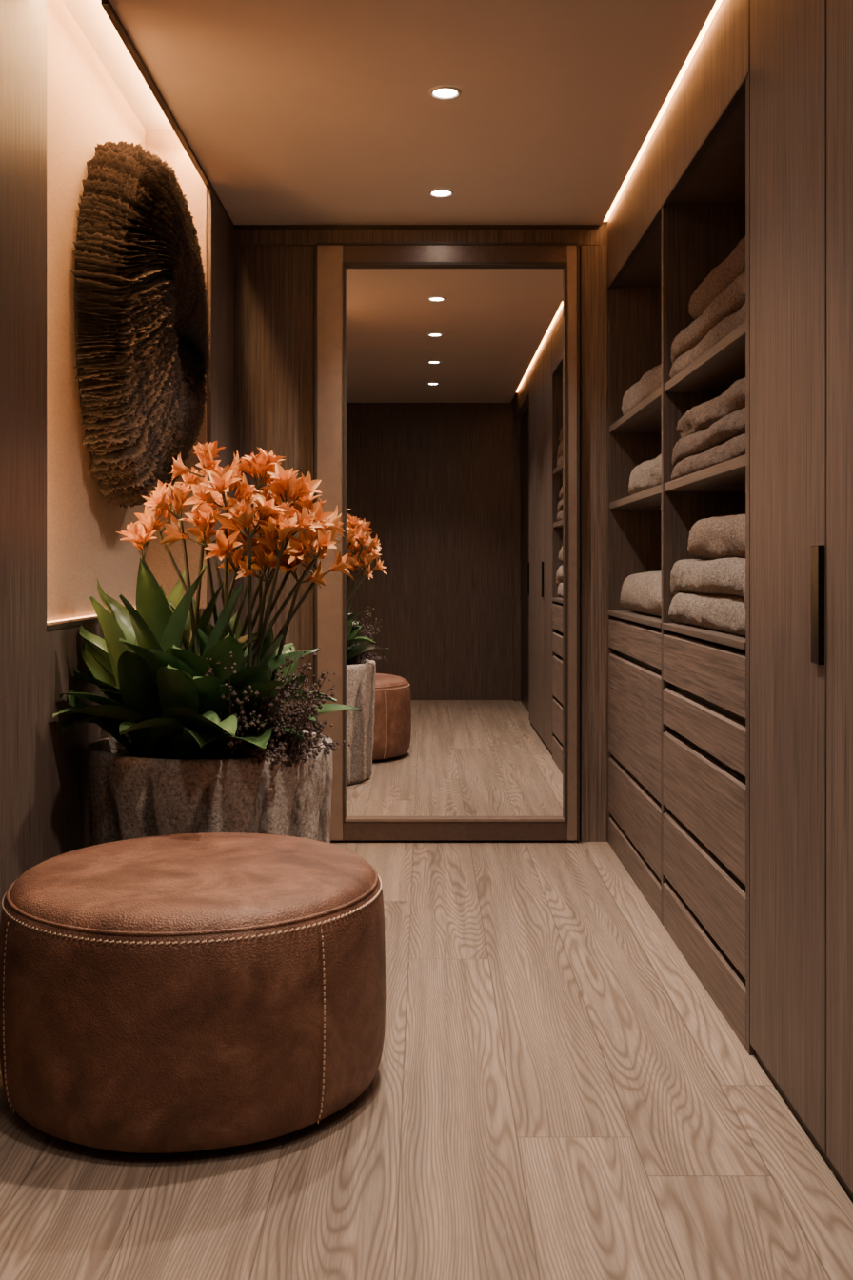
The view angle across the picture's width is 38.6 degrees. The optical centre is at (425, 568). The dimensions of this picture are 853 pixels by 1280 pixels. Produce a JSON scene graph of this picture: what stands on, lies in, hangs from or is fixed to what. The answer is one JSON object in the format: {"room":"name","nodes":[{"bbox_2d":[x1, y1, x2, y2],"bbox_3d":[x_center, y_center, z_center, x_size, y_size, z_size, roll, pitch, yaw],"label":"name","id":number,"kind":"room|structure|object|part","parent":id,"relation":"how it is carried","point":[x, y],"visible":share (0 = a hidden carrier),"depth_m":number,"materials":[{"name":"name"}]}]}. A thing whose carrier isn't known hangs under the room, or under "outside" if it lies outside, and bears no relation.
{"room":"changing room","nodes":[
{"label":"changing room","id":0,"kind":"room"},
{"bbox_2d":[0,0,145,923],"bbox_3d":[-1.036,-0.250,2.100,0.077,2.800,5.000,0,0,0],"label":"wall","id":1,"kind":"structure","parent":0,"point":[59,100],"depth_m":3.19,"materials":[{"name":"beige paint"}]},
{"bbox_3d":[-1.037,-0.250,1.410,0.075,2.800,3.620,0,0,0],"label":"panel","id":2,"kind":"part","parent":1,"relation":"part of","materials":[{"name":"brown wood"}]},
{"bbox_2d":[46,614,96,622],"bbox_3d":[-1.048,0.148,3.910,0.008,0.002,1.340,0,0,0],"label":"wall strip","id":3,"kind":"object","parent":1,"relation":"attached to","point":[95,614],"visible":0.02,"depth_m":3.58,"materials":[{"name":"white"}]},
{"bbox_3d":[-1.037,0.657,3.910,0.075,0.985,1.380,0,0,0],"label":"panel","id":4,"kind":"part","parent":1,"relation":"part of","materials":[{"name":"brown wood"}]},
{"bbox_3d":[-1.065,-0.750,3.910,0.020,1.800,1.380,0,0,0],"label":"niche panel","id":5,"kind":"part","parent":1,"relation":"part of","materials":[{"name":"paint"}]},
{"bbox_2d":[62,0,173,130],"bbox_3d":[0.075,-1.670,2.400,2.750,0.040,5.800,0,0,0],"label":"light strip","id":6,"kind":"object","parent":1,"relation":"attached to","point":[90,15],"depth_m":3.97,"materials":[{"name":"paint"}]},
{"bbox_2d":[70,140,211,508],"bbox_3d":[-0.904,-0.808,4.067,0.296,1.213,0.954,0,0,0],"label":"wall sculpture","id":7,"kind":"object","parent":1,"relation":"attached to","point":[141,309],"visible":1,"depth_m":3.79,"materials":[{"name":"brown wood"}]},
{"bbox_2d":[145,130,206,608],"bbox_3d":[-0.940,-0.750,4.595,0.229,1.800,0.010,0,0,0],"label":"wall","id":8,"kind":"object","parent":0,"point":[166,144],"visible":0.14,"depth_m":4.59,"materials":[{"name":"paint"}]},
{"bbox_2d":[199,187,234,626],"bbox_3d":[-0.943,-0.250,4.875,0.265,2.800,0.550,0,0,0],"label":"wall panel","id":9,"kind":"object","parent":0,"point":[220,247],"visible":0.02,"depth_m":4.81,"materials":[{"name":"brown wood"}]},
{"bbox_2d":[109,0,717,225],"bbox_3d":[-0.033,-1.465,2.400,1.554,0.030,5.800,0,0,0],"label":"ceiling","id":10,"kind":"structure","parent":0,"point":[292,111],"depth_m":3.75,"materials":[{"name":"paint"}]},
{"bbox_2d":[100,0,234,228],"bbox_3d":[-0.817,-1.458,4.125,0.018,0.044,2.050,0,0,0],"label":"trim","id":11,"kind":"structure","parent":10,"relation":"attached to","point":[107,6],"depth_m":3.67,"materials":[{"name":"brown wood"}]},
{"bbox_2d":[428,188,454,197],"bbox_3d":[0.060,-1.447,4.700,0.100,0.006,0.100,0,0,0],"label":"recessed light","id":12,"kind":"object","parent":10,"relation":"in","point":[437,192],"visible":1,"depth_m":4.70,"materials":[{"name":"white"}]},
{"bbox_2d":[429,85,461,99],"bbox_3d":[0.060,-1.447,3.710,0.100,0.006,0.100,0,0,0],"label":"recessed light","id":13,"kind":"object","parent":10,"relation":"in","point":[443,92],"visible":1,"depth_m":3.71,"materials":[{"name":"white"}]},
{"bbox_2d":[603,0,722,221],"bbox_3d":[0.755,-1.460,2.660,0.013,0.004,4.920,0,0,0],"label":"led strip","id":14,"kind":"object","parent":10,"relation":"attached to","point":[718,3],"depth_m":3.77,"materials":[{"name":"white plastic"}]},
{"bbox_2d":[234,220,607,840],"bbox_3d":[0.075,-0.250,5.210,2.750,2.800,0.120,0,0,0],"label":"wall","id":15,"kind":"structure","parent":0,"point":[273,285],"depth_m":5.15,"materials":[{"name":"brown wood"}]},
{"bbox_2d":[313,246,315,732],"bbox_3d":[-0.471,-0.105,5.148,0.007,2.510,0.004,0,0,0],"label":"trim","id":16,"kind":"structure","parent":15,"relation":"attached to","point":[313,247],"depth_m":5.15,"materials":[{"name":"brown wood"}]},
{"bbox_2d":[233,224,599,229],"bbox_3d":[-0.040,-1.440,5.147,1.540,0.020,0.006,0,0,0],"label":"trim","id":17,"kind":"structure","parent":15,"relation":"attached to","point":[236,227],"depth_m":5.14,"materials":[{"name":"brown wood"}]},
{"bbox_2d":[233,229,599,245],"bbox_3d":[-0.040,-1.397,5.144,1.540,0.063,0.011,0,0,0],"label":"header","id":18,"kind":"object","parent":15,"relation":"attached to","point":[241,237],"depth_m":5.14,"materials":[{"name":"brown wood"}]},
{"bbox_2d":[315,242,579,840],"bbox_3d":[0.090,-0.113,5.122,1.106,2.501,0.055,0,0,0],"label":"mirror","id":19,"kind":"object","parent":15,"relation":"attached to","point":[448,374],"visible":0.94,"depth_m":5.13,"materials":[{"name":"brown mirror"}]},
{"bbox_3d":[-0.400,-0.108,5.125,0.110,2.493,0.049,0,0,0],"label":"frame","id":20,"kind":"part","parent":19,"relation":"part of","materials":[{"name":"brown wood"}]},
{"bbox_3d":[0.123,-1.317,5.125,0.937,0.075,0.049,0,0,0],"label":"frame","id":21,"kind":"part","parent":19,"relation":"part of","materials":[{"name":"brown wood"}]},
{"bbox_3d":[0.123,1.098,5.125,0.937,0.080,0.049,0,0,0],"label":"frame","id":22,"kind":"part","parent":19,"relation":"part of","materials":[{"name":"brown wood"}]},
{"bbox_3d":[0.614,-0.108,5.125,0.043,2.493,0.049,0,0,0],"label":"frame","id":23,"kind":"part","parent":19,"relation":"part of","materials":[{"name":"brown wood"}]},
{"bbox_2d":[580,245,607,841],"bbox_3d":[0.710,-0.105,5.140,0.109,2.510,0.020,0,0,0],"label":"panel","id":24,"kind":"object","parent":15,"relation":"attached to","point":[593,258],"visible":1,"depth_m":5.13,"materials":[{"name":"brown wood"}]},
{"bbox_2d":[0,840,852,1279],"bbox_3d":[0.075,1.175,2.400,2.750,0.050,5.800,0,0,0],"label":"floor","id":25,"kind":"structure","parent":0,"point":[556,1091],"depth_m":2.40,"materials":[{"name":"brown wood"}]},
{"bbox_2d":[0,832,386,1153],"bbox_3d":[-0.514,0.905,2.745,0.849,0.490,0.852,0,0,0],"label":"leather ottoman","id":26,"kind":"object","parent":25,"relation":"on","point":[186,992],"visible":1,"depth_m":2.40,"materials":[{"name":"brown leather"}]},
{"bbox_2d":[52,440,361,846],"bbox_3d":[-0.594,0.387,3.528,0.799,1.526,0.966,0,0,0],"label":"potted flowering plant","id":27,"kind":"object","parent":25,"relation":"on","point":[206,746],"visible":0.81,"depth_m":3.38,"materials":[{"name":"green plant"}]},
{"bbox_3d":[-0.630,0.830,3.586,0.714,0.640,0.713,0,0,0],"label":"stone pot","id":28,"kind":"part","parent":27,"relation":"part of","materials":[{"name":"grey stone"}]},
{"bbox_2d":[606,0,852,1200],"bbox_3d":[1.001,-0.210,2.364,0.496,2.720,5.528,0,0,0],"label":"built-in wardrobe","id":29,"kind":"object","parent":25,"relation":"on","point":[730,755],"visible":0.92,"depth_m":2.79,"materials":[{"name":"brown wood"}]},
{"bbox_2d":[607,610,661,628],"bbox_3d":[0.996,0.185,4.527,0.469,0.020,1.146,0,0,0],"label":"countertop","id":30,"kind":"structure","parent":29,"relation":"on","point":[655,621],"depth_m":4.48,"materials":[{"name":"brown wood"}]},
{"bbox_3d":[0.777,1.093,4.527,0.024,0.109,1.142,0,0,0],"label":"drawer","id":31,"kind":"part","parent":29,"relation":"part of","materials":[{"name":"brown wood"}]},
{"bbox_3d":[0.777,0.901,4.527,0.024,0.224,1.142,0,0,0],"label":"drawer","id":32,"kind":"part","parent":29,"relation":"part of","materials":[{"name":"brown wood"}]},
{"bbox_3d":[0.777,0.558,4.527,0.024,0.409,1.142,0,0,0],"label":"drawer","id":33,"kind":"part","parent":29,"relation":"part of","materials":[{"name":"brown wood"}]},
{"bbox_3d":[0.777,0.269,4.527,0.024,0.119,1.142,0,0,0],"label":"drawer","id":34,"kind":"part","parent":29,"relation":"part of","materials":[{"name":"brown wood"}]},
{"bbox_2d":[609,484,661,509],"bbox_3d":[1.000,-0.261,4.527,0.461,0.028,1.146,0,0,0],"label":"shelf","id":35,"kind":"object","parent":29,"relation":"attached to","point":[650,498],"depth_m":4.62,"materials":[{"name":"brown wood"}]},
{"bbox_2d":[609,386,661,433],"bbox_3d":[1.000,-0.581,4.527,0.461,0.028,1.146,0,0,0],"label":"shelf","id":36,"kind":"object","parent":29,"relation":"attached to","point":[646,417],"depth_m":4.67,"materials":[{"name":"brown wood"}]},
{"bbox_2d":[620,570,661,617],"bbox_3d":[0.943,0.090,4.470,0.328,0.167,0.960,0,0,0],"label":"folded towel","id":37,"kind":"object","parent":29,"relation":"on","point":[641,592],"visible":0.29,"depth_m":4.46,"materials":[{"name":"beige fabric"}]},
{"bbox_2d":[621,363,661,415],"bbox_3d":[0.944,-0.663,4.435,0.334,0.133,0.890,0,0,0],"label":"folded towel","id":38,"kind":"object","parent":29,"relation":"on","point":[650,381],"visible":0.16,"depth_m":4.39,"materials":[{"name":"beige fabric"}]},
{"bbox_2d":[628,453,661,495],"bbox_3d":[0.946,-0.341,4.365,0.327,0.130,0.750,0,0,0],"label":"folded towel","id":39,"kind":"object","parent":29,"relation":"on","point":[648,474],"visible":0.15,"depth_m":4.41,"materials":[{"name":"beige fabric"}]},
{"bbox_2d":[661,622,745,650],"bbox_3d":[0.996,0.185,3.419,0.469,0.020,1.014,0,0,0],"label":"countertop","id":40,"kind":"structure","parent":29,"relation":"on","point":[730,639],"depth_m":3.33,"materials":[{"name":"brown wood"}]},
{"bbox_3d":[0.777,1.079,3.419,0.024,0.139,1.010,0,0,0],"label":"drawer","id":41,"kind":"part","parent":29,"relation":"part of","materials":[{"name":"brown wood"}]},
{"bbox_3d":[0.777,0.883,3.419,0.024,0.199,1.010,0,0,0],"label":"drawer","id":42,"kind":"part","parent":29,"relation":"part of","materials":[{"name":"brown wood"}]},
{"bbox_3d":[0.777,0.641,3.419,0.024,0.234,1.010,0,0,0],"label":"drawer","id":43,"kind":"part","parent":29,"relation":"part of","materials":[{"name":"brown wood"}]},
{"bbox_3d":[0.777,0.441,3.419,0.024,0.114,1.010,0,0,0],"label":"drawer","id":44,"kind":"part","parent":29,"relation":"part of","materials":[{"name":"brown wood"}]},
{"bbox_3d":[0.777,0.283,3.419,0.024,0.149,1.010,0,0,0],"label":"drawer","id":45,"kind":"part","parent":29,"relation":"part of","materials":[{"name":"brown wood"}]},
{"bbox_2d":[664,454,745,491],"bbox_3d":[1.000,-0.261,3.419,0.461,0.028,1.014,0,0,0],"label":"shelf","id":46,"kind":"object","parent":29,"relation":"attached to","point":[730,475],"depth_m":3.47,"materials":[{"name":"brown wood"}]},
{"bbox_2d":[664,321,745,392],"bbox_3d":[1.000,-0.581,3.419,0.461,0.028,1.014,0,0,0],"label":"shelf","id":47,"kind":"object","parent":29,"relation":"attached to","point":[724,364],"depth_m":3.50,"materials":[{"name":"brown wood"}]},
{"bbox_2d":[668,514,745,636],"bbox_3d":[0.956,0.009,3.435,0.363,0.328,0.950,0,0,0],"label":"folded towels","id":48,"kind":"object","parent":29,"relation":"on","point":[708,590],"visible":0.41,"depth_m":3.38,"materials":[{"name":"beige fabric"}]},
{"bbox_2d":[669,236,745,378],"bbox_3d":[0.958,-0.730,3.435,0.356,0.268,0.950,0,0,0],"label":"folded towels","id":49,"kind":"object","parent":29,"relation":"on","point":[717,306],"visible":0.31,"depth_m":3.36,"materials":[{"name":"beige fabric"}]},
{"bbox_2d":[670,377,745,479],"bbox_3d":[0.958,-0.385,3.445,0.368,0.217,0.930,0,0,0],"label":"folded towels","id":50,"kind":"object","parent":29,"relation":"on","point":[712,432],"visible":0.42,"depth_m":3.37,"materials":[{"name":"beige fabric"}]},
{"bbox_3d":[0.776,-0.225,2.604,0.022,2.690,0.540,0,0,0],"label":"tall door","id":51,"kind":"part","parent":29,"relation":"part of","materials":[{"name":"brown wood"}]},
{"bbox_3d":[0.759,0.070,2.361,0.013,0.230,0.049,0,0,0],"label":"door handle","id":52,"kind":"part","parent":29,"relation":"part of","materials":[{"name":"black metal"}]},
{"bbox_3d":[0.776,-0.225,2.055,0.022,2.690,0.542,0,0,0],"label":"tall door","id":53,"kind":"part","parent":29,"relation":"part of","materials":[{"name":"brown wood"}]}
]}

